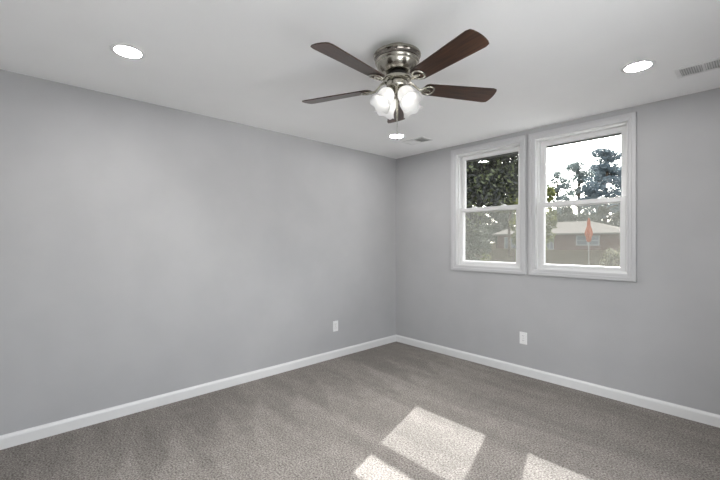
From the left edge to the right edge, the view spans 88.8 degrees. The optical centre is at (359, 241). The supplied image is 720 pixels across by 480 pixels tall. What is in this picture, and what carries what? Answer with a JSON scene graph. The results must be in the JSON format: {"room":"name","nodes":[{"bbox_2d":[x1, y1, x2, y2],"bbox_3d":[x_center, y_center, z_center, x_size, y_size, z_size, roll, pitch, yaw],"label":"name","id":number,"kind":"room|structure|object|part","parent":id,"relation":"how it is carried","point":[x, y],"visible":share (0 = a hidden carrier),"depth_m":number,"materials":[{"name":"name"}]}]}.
{"room":"empty bedroom","nodes":[
{"label":"empty bedroom","id":0,"kind":"room"},
{"bbox_2d":[0,69,395,435],"bbox_3d":[-1.089,0.114,3.566,4.480,2.440,0.120,0,0,-43],"label":"wall","id":1,"kind":"structure","parent":0,"point":[147,250],"depth_m":3.00,"materials":[{"name":"grey paint"}]},
{"bbox_2d":[0,335,395,449],"bbox_3d":[-1.059,1.290,3.503,4.200,0.087,0.014,0,0,-43],"label":"baseboard","id":2,"kind":"structure","parent":1,"relation":"attached to","point":[20,437],"depth_m":3.00,"materials":[{"name":"white paint"}]},
{"bbox_2d":[333,321,337,331],"bbox_3d":[-0.280,0.972,4.223,0.075,0.120,0.008,0,0,-43],"label":"wall outlet","id":3,"kind":"object","parent":1,"relation":"attached to","point":[335,323],"visible":1,"depth_m":4.22,"materials":[{"name":"white plastic"}]},
{"bbox_2d":[0,0,719,158],"bbox_3d":[0.176,-1.166,2.189,4.480,0.120,3.860,0,0,-43],"label":"ceiling","id":4,"kind":"structure","parent":0,"point":[253,63],"depth_m":2.19,"materials":[{"name":"white paint"}]},
{"bbox_2d":[110,43,145,59],"bbox_3d":[-1.350,-1.103,2.140,0.177,0.006,0.177,0,0,-43],"label":"recessed light","id":5,"kind":"object","parent":4,"relation":"in","point":[123,50],"visible":1,"depth_m":2.13,"materials":[{"name":"white glass"}]},
{"bbox_2d":[114,46,140,57],"bbox_3d":[-1.350,-1.102,2.140,0.139,0.001,0.139,0,0,-43],"label":"diffuser","id":6,"kind":"object","parent":5,"relation":"attached to","point":[123,51],"depth_m":2.13,"materials":[{"name":"white plastic"}]},
{"bbox_2d":[388,134,404,138],"bbox_3d":[0.383,-1.103,3.854,0.177,0.006,0.177,0,0,-43],"label":"recessed light","id":7,"kind":"object","parent":4,"relation":"in","point":[393,136],"visible":0.91,"depth_m":3.86,"materials":[{"name":"white glass"}]},
{"bbox_2d":[302,29,496,139],"bbox_3d":[0.202,-0.846,2.085,1.165,0.520,1.180,0,0,-43],"label":"ceiling fan","id":8,"kind":"object","parent":4,"relation":"hanging from","point":[395,62],"visible":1,"depth_m":2.03,"materials":[{"name":"brown wood"}]},
{"bbox_3d":[-0.142,-0.891,2.270,0.458,0.006,0.137,0,13,23],"label":"blade","id":9,"kind":"part","parent":8,"relation":"part of","materials":[{"name":"brown wood"}]},
{"bbox_3d":[-0.042,-0.891,1.826,0.137,0.006,0.458,17,11,40],"label":"blade","id":10,"kind":"part","parent":8,"relation":"part of","materials":[{"name":"brown wood"}]},
{"bbox_3d":[0.110,-0.902,2.159,0.092,0.054,0.032,0,13,23],"label":"blade arm","id":11,"kind":"part","parent":8,"relation":"part of","materials":[{"name":"silver metal"}]},
{"bbox_3d":[0.140,-0.808,2.068,0.133,0.118,0.123,43,-22,-26],"label":"lamp shade","id":12,"kind":"part","parent":8,"relation":"part of","materials":[{"name":"white glass"}]},
{"bbox_3d":[0.165,-0.808,2.190,0.123,0.118,0.133,0,38,-33],"label":"lamp shade","id":13,"kind":"part","parent":8,"relation":"part of","materials":[{"name":"white glass"}]},
{"bbox_3d":[0.141,-0.902,2.030,0.032,0.054,0.092,17,11,40],"label":"blade arm","id":14,"kind":"part","parent":8,"relation":"part of","materials":[{"name":"silver metal"}]},
{"bbox_3d":[0.249,-0.891,2.502,0.137,0.006,0.458,-13,-1,5],"label":"blade","id":15,"kind":"part","parent":8,"relation":"part of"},
{"bbox_3d":[0.213,-0.771,2.116,0.013,0.154,0.013,0,0,-28],"label":"pull rod","id":16,"kind":"part","parent":8,"relation":"part of","materials":[{"name":"silver metal"}]},
{"bbox_3d":[0.259,-0.815,2.048,0.050,0.074,0.050,0,-38,-33],"label":"light bulb","id":17,"kind":"part","parent":8,"relation":"part of","materials":[{"name":"white glass"}]},
{"bbox_3d":[0.273,-0.902,2.021,0.032,0.054,0.092,15,-7,-30],"label":"blade arm","id":18,"kind":"part","parent":8,"relation":"part of","materials":[{"name":"silver metal"}]},
{"bbox_3d":[0.262,-0.808,2.043,0.123,0.118,0.133,0,-38,-33],"label":"lamp shade","id":19,"kind":"part","parent":8,"relation":"part of","materials":[{"name":"white glass"}]},
{"bbox_3d":[0.287,-0.808,2.164,0.133,0.118,0.123,-43,22,-26],"label":"lamp shade","id":20,"kind":"part","parent":8,"relation":"part of","materials":[{"name":"white glass"}]},
{"bbox_3d":[0.322,-0.902,2.143,0.092,0.054,0.032,0,-13,-13],"label":"blade arm","id":21,"kind":"part","parent":8,"relation":"part of","materials":[{"name":"silver metal"}]},
{"bbox_3d":[0.411,-0.891,1.784,0.137,0.006,0.458,15,-7,-30],"label":"blade","id":22,"kind":"part","parent":8,"relation":"part of","materials":[{"name":"brown wood"}]},
{"bbox_3d":[0.591,-0.891,2.201,0.458,0.006,0.137,0,-13,-13],"label":"blade","id":23,"kind":"part","parent":8,"relation":"part of","materials":[{"name":"brown wood"}]},
{"bbox_2d":[402,136,431,144],"bbox_3d":[0.625,-1.103,4.035,0.190,0.007,0.290,0,0,-43],"label":"ceiling vent","id":24,"kind":"object","parent":4,"relation":"in","point":[422,139],"visible":1,"depth_m":4.02,"materials":[{"name":"white metal"}]},
{"bbox_2d":[621,59,655,72],"bbox_3d":[1.755,-1.103,2.322,0.177,0.006,0.177,0,0,-43],"label":"recessed light","id":25,"kind":"object","parent":4,"relation":"in","point":[641,65],"visible":1,"depth_m":2.31,"materials":[{"name":"white glass"}]},
{"bbox_2d":[625,62,651,71],"bbox_3d":[1.755,-1.102,2.322,0.139,0.001,0.139,0,0,-43],"label":"diffuser","id":26,"kind":"object","parent":25,"relation":"attached to","point":[634,66],"depth_m":2.31,"materials":[{"name":"white plastic"}]},
{"bbox_2d":[674,58,719,78],"bbox_3d":[2.176,-1.102,2.328,0.185,0.008,0.270,0,0,-43],"label":"ceiling vent","id":27,"kind":"object","parent":4,"relation":"in","point":[713,64],"visible":1,"depth_m":2.35,"materials":[{"name":"white metal"}]},
{"bbox_2d":[0,342,719,479],"bbox_3d":[0.176,1.394,2.189,4.480,0.120,3.860,0,0,-43],"label":"floor","id":28,"kind":"structure","parent":0,"point":[394,410],"depth_m":2.57,"materials":[{"name":"grey carpet"}]},
{"bbox_2d":[396,88,719,414],"bbox_3d":[1.766,0.114,3.651,0.160,2.440,3.620,0,0,-43],"label":"wall","id":29,"kind":"structure","parent":0,"point":[657,335],"depth_m":3.10,"materials":[{"name":"grey paint"}]},
{"bbox_2d":[451,135,525,274],"bbox_3d":[1.412,-0.364,4.019,0.175,1.386,0.863,0,0,-43],"label":"window","id":30,"kind":"structure","parent":29,"relation":"in","point":[459,157],"depth_m":4.03,"materials":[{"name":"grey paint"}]},
{"bbox_3d":[1.406,-0.057,4.014,0.048,0.642,0.706,0,0,-43],"label":"sash","id":31,"kind":"part","parent":30,"relation":"part of","materials":[{"name":"white plastic"}]},
{"bbox_3d":[1.437,-0.659,4.042,0.032,0.650,0.706,0,0,-43],"label":"sash","id":32,"kind":"part","parent":30,"relation":"part of","materials":[{"name":"white plastic"}]},
{"bbox_2d":[520,332,526,344],"bbox_3d":[1.631,0.966,3.674,0.008,0.120,0.075,0,0,-43],"label":"wall outlet","id":33,"kind":"object","parent":29,"relation":"attached to","point":[523,336],"visible":1,"depth_m":3.67,"materials":[{"name":"white plastic"}]},
{"bbox_2d":[466,133,620,162],"bbox_3d":[1.980,-1.129,3.916,0.512,0.154,4.720,0,0,-43],"label":"roof eave","id":34,"kind":"object","parent":29,"relation":"attached to","point":[617,134],"visible":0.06,"depth_m":3.99,"materials":[{"name":"grey paint"}]},
{"bbox_2d":[396,335,719,427],"bbox_3d":[1.702,1.290,3.592,0.014,0.087,3.592,0,0,-43],"label":"baseboard","id":35,"kind":"structure","parent":29,"relation":"attached to","point":[704,417],"depth_m":3.28,"materials":[{"name":"white paint"}]},
{"bbox_2d":[528,112,636,281],"bbox_3d":[2.014,-0.364,3.363,0.175,1.386,0.863,0,0,-43],"label":"window","id":36,"kind":"structure","parent":29,"relation":"in","point":[625,124],"depth_m":3.29,"materials":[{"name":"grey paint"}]},
{"bbox_3d":[2.009,-0.057,3.358,0.048,0.642,0.706,0,0,-43],"label":"sash","id":37,"kind":"part","parent":36,"relation":"part of","materials":[{"name":"white plastic"}]},
{"bbox_3d":[2.040,-0.659,3.386,0.032,0.650,0.706,0,0,-43],"label":"sash","id":38,"kind":"part","parent":36,"relation":"part of","materials":[{"name":"white plastic"}]},
{"label":"outside","id":39,"kind":"structure","parent":0,"visible":0},
{"bbox_2d":[465,243,619,266],"bbox_3d":[107.763,1.185,232.588,534.500,1.178,330.000,0,0,-43],"label":"ground","id":40,"kind":"structure","parent":39,"point":[564,257],"depth_m":26.42,"materials":[{"name":"green plant"}]},
{"bbox_2d":[465,221,492,260],"bbox_3d":[4.556,0.380,16.176,2.133,2.889,2.383,0,0,-8],"label":"shrub","id":41,"kind":"object","parent":40,"relation":"on","point":[471,245],"visible":0.27,"depth_m":15.65,"materials":[{"name":"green plant"}]},
{"bbox_2d":[472,214,486,245],"bbox_3d":[10.457,-0.988,36.305,3.644,5.754,3.709,0,0,-8],"label":"tree","id":42,"kind":"object","parent":40,"relation":"on","point":[483,222],"visible":0.06,"depth_m":34.99,"materials":[{"name":"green plant"}]},
{"bbox_2d":[473,214,493,243],"bbox_3d":[15.471,-1.304,48.075,3.496,6.391,3.882,0,0,1],"label":"tree","id":43,"kind":"object","parent":40,"relation":"on","point":[488,220],"visible":0.06,"depth_m":46.93,"materials":[{"name":"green plant"}]},
{"bbox_2d":[480,252,490,260],"bbox_3d":[3.289,1.034,9.045,0.785,1.572,0.764,0,0,-43],"label":"shrub","id":44,"kind":"object","parent":40,"relation":"on","point":[483,254],"visible":0.09,"depth_m":8.99,"materials":[{"name":"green plant"}]},
{"bbox_2d":[465,154,517,233],"bbox_3d":[2.295,-1.352,11.197,5.546,6.482,5.727,0,0,-43],"label":"shade tree","id":45,"kind":"object","parent":40,"relation":"on","point":[485,186],"visible":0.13,"depth_m":9.50,"materials":[{"name":"green plant"}]},
{"bbox_2d":[483,210,515,247],"bbox_3d":[24.279,-2.997,64.775,7.019,9.768,7.209,0,0,-43],"label":"tree","id":46,"kind":"object","parent":40,"relation":"on","point":[497,220],"visible":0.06,"depth_m":62.79,"materials":[{"name":"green plant"}]},
{"bbox_2d":[491,211,513,241],"bbox_3d":[21.192,-1.684,54.583,3.550,7.149,3.787,0,0,24],"label":"tree","id":47,"kind":"object","parent":40,"relation":"on","point":[502,225],"visible":0.51,"depth_m":53.88,"materials":[{"name":"grey plant"}]},
{"bbox_2d":[499,174,517,255],"bbox_3d":[11.540,-2.231,28.554,3.580,8.234,3.470,0,0,-6],"label":"tree","id":48,"kind":"object","parent":40,"relation":"on","point":[511,202],"visible":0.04,"depth_m":28.46,"materials":[{"name":"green plant"}]},
{"bbox_2d":[509,184,557,249],"bbox_3d":[6.442,-0.382,13.754,1.712,4.541,1.678,0,0,28],"label":"slender tree","id":49,"kind":"object","parent":40,"relation":"on","point":[551,220],"visible":0.16,"depth_m":13.38,"materials":[{"name":"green plant"}]},
{"bbox_2d":[492,221,619,249],"bbox_3d":[22.707,-0.216,40.301,8.900,3.900,12.900,0,0,-43],"label":"house","id":50,"kind":"structure","parent":40,"relation":"on","point":[569,235],"depth_m":36.33,"materials":[{"name":"red brick"}]},
{"bbox_3d":[16.845,0.159,40.753,0.019,1.190,1.540,0,0,-43],"label":"pane","id":51,"kind":"part","parent":50,"relation":"part of","materials":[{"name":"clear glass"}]},
{"bbox_3d":[19.518,0.159,37.845,0.019,1.190,0.640,0,0,-43],"label":"pane","id":52,"kind":"part","parent":50,"relation":"part of","materials":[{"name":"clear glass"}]},
{"bbox_3d":[21.853,-0.101,35.305,0.019,0.810,1.840,0,0,-43],"label":"pane","id":53,"kind":"part","parent":50,"relation":"part of","materials":[{"name":"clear glass"}]},
{"bbox_2d":[547,169,573,215],"bbox_3d":[31.025,-4.809,57.979,5.832,13.397,5.433,0,0,-43],"label":"pine tree","id":54,"kind":"object","parent":40,"relation":"on","point":[565,181],"visible":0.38,"depth_m":57.36,"materials":[{"name":"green plant"}]},
{"bbox_2d":[551,210,570,221],"bbox_3d":[25.948,-1.142,48.628,3.747,6.068,3.790,0,0,-43],"label":"tree","id":55,"kind":"object","parent":40,"relation":"on","point":[559,217],"visible":0.12,"depth_m":47.27,"materials":[{"name":"grey plant"}]},
{"bbox_2d":[560,206,576,221],"bbox_3d":[29.128,-1.643,51.833,3.997,7.070,3.385,0,0,-43],"label":"tree","id":56,"kind":"object","parent":40,"relation":"on","point":[567,212],"visible":0.28,"depth_m":51.01,"materials":[{"name":"grey plant"}]},
{"bbox_2d":[554,160,596,215],"bbox_3d":[39.616,-6.349,66.204,7.682,16.514,7.288,0,0,-9],"label":"pine tree","id":57,"kind":"object","parent":40,"relation":"on","point":[575,168],"visible":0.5,"depth_m":65.36,"materials":[{"name":"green plant"}]},
{"bbox_2d":[585,217,592,265],"bbox_3d":[12.440,0.204,19.997,0.560,3.060,0.560,0,0,-43],"label":"patio umbrella","id":58,"kind":"object","parent":40,"relation":"on","point":[588,231],"visible":0.87,"depth_m":19.93,"materials":[{"name":"orange"}]},
{"bbox_2d":[576,212,604,223],"bbox_3d":[29.574,-0.994,47.451,4.086,5.767,3.676,0,0,-43],"label":"tree","id":59,"kind":"object","parent":40,"relation":"on","point":[584,216],"visible":0.23,"depth_m":46.52,"materials":[{"name":"grey plant"}]},
{"bbox_2d":[582,164,608,212],"bbox_3d":[47.999,-7.043,75.175,6.112,17.889,6.982,0,0,-43],"label":"pine tree","id":60,"kind":"object","parent":40,"relation":"on","point":[598,164],"visible":0.05,"depth_m":74.10,"materials":[{"name":"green plant"}]},
{"bbox_2d":[575,147,620,222],"bbox_3d":[39.250,-6.545,58.390,7.457,16.898,8.616,0,0,-43],"label":"pine tree","id":61,"kind":"object","parent":40,"relation":"on","point":[608,175],"visible":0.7,"depth_m":57.45,"materials":[{"name":"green plant"}]},
{"bbox_2d":[591,206,613,224],"bbox_3d":[34.642,-1.651,52.386,3.997,7.073,3.489,0,0,10],"label":"tree","id":62,"kind":"object","parent":40,"relation":"on","point":[602,211],"visible":0.18,"depth_m":51.97,"materials":[{"name":"grey plant"}]},
{"bbox_2d":[599,248,619,266],"bbox_3d":[13.729,1.059,19.757,1.156,1.524,1.328,0,0,-43],"label":"shrub","id":63,"kind":"object","parent":40,"relation":"on","point":[608,253],"visible":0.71,"depth_m":19.73,"materials":[{"name":"green plant"}]},
{"bbox_2d":[611,211,619,226],"bbox_3d":[34.269,-1.330,46.924,3.796,6.435,3.943,0,0,-16],"label":"tree","id":64,"kind":"object","parent":40,"relation":"on","point":[616,219],"visible":0.08,"depth_m":47.18,"materials":[{"name":"grey plant"}]}
]}

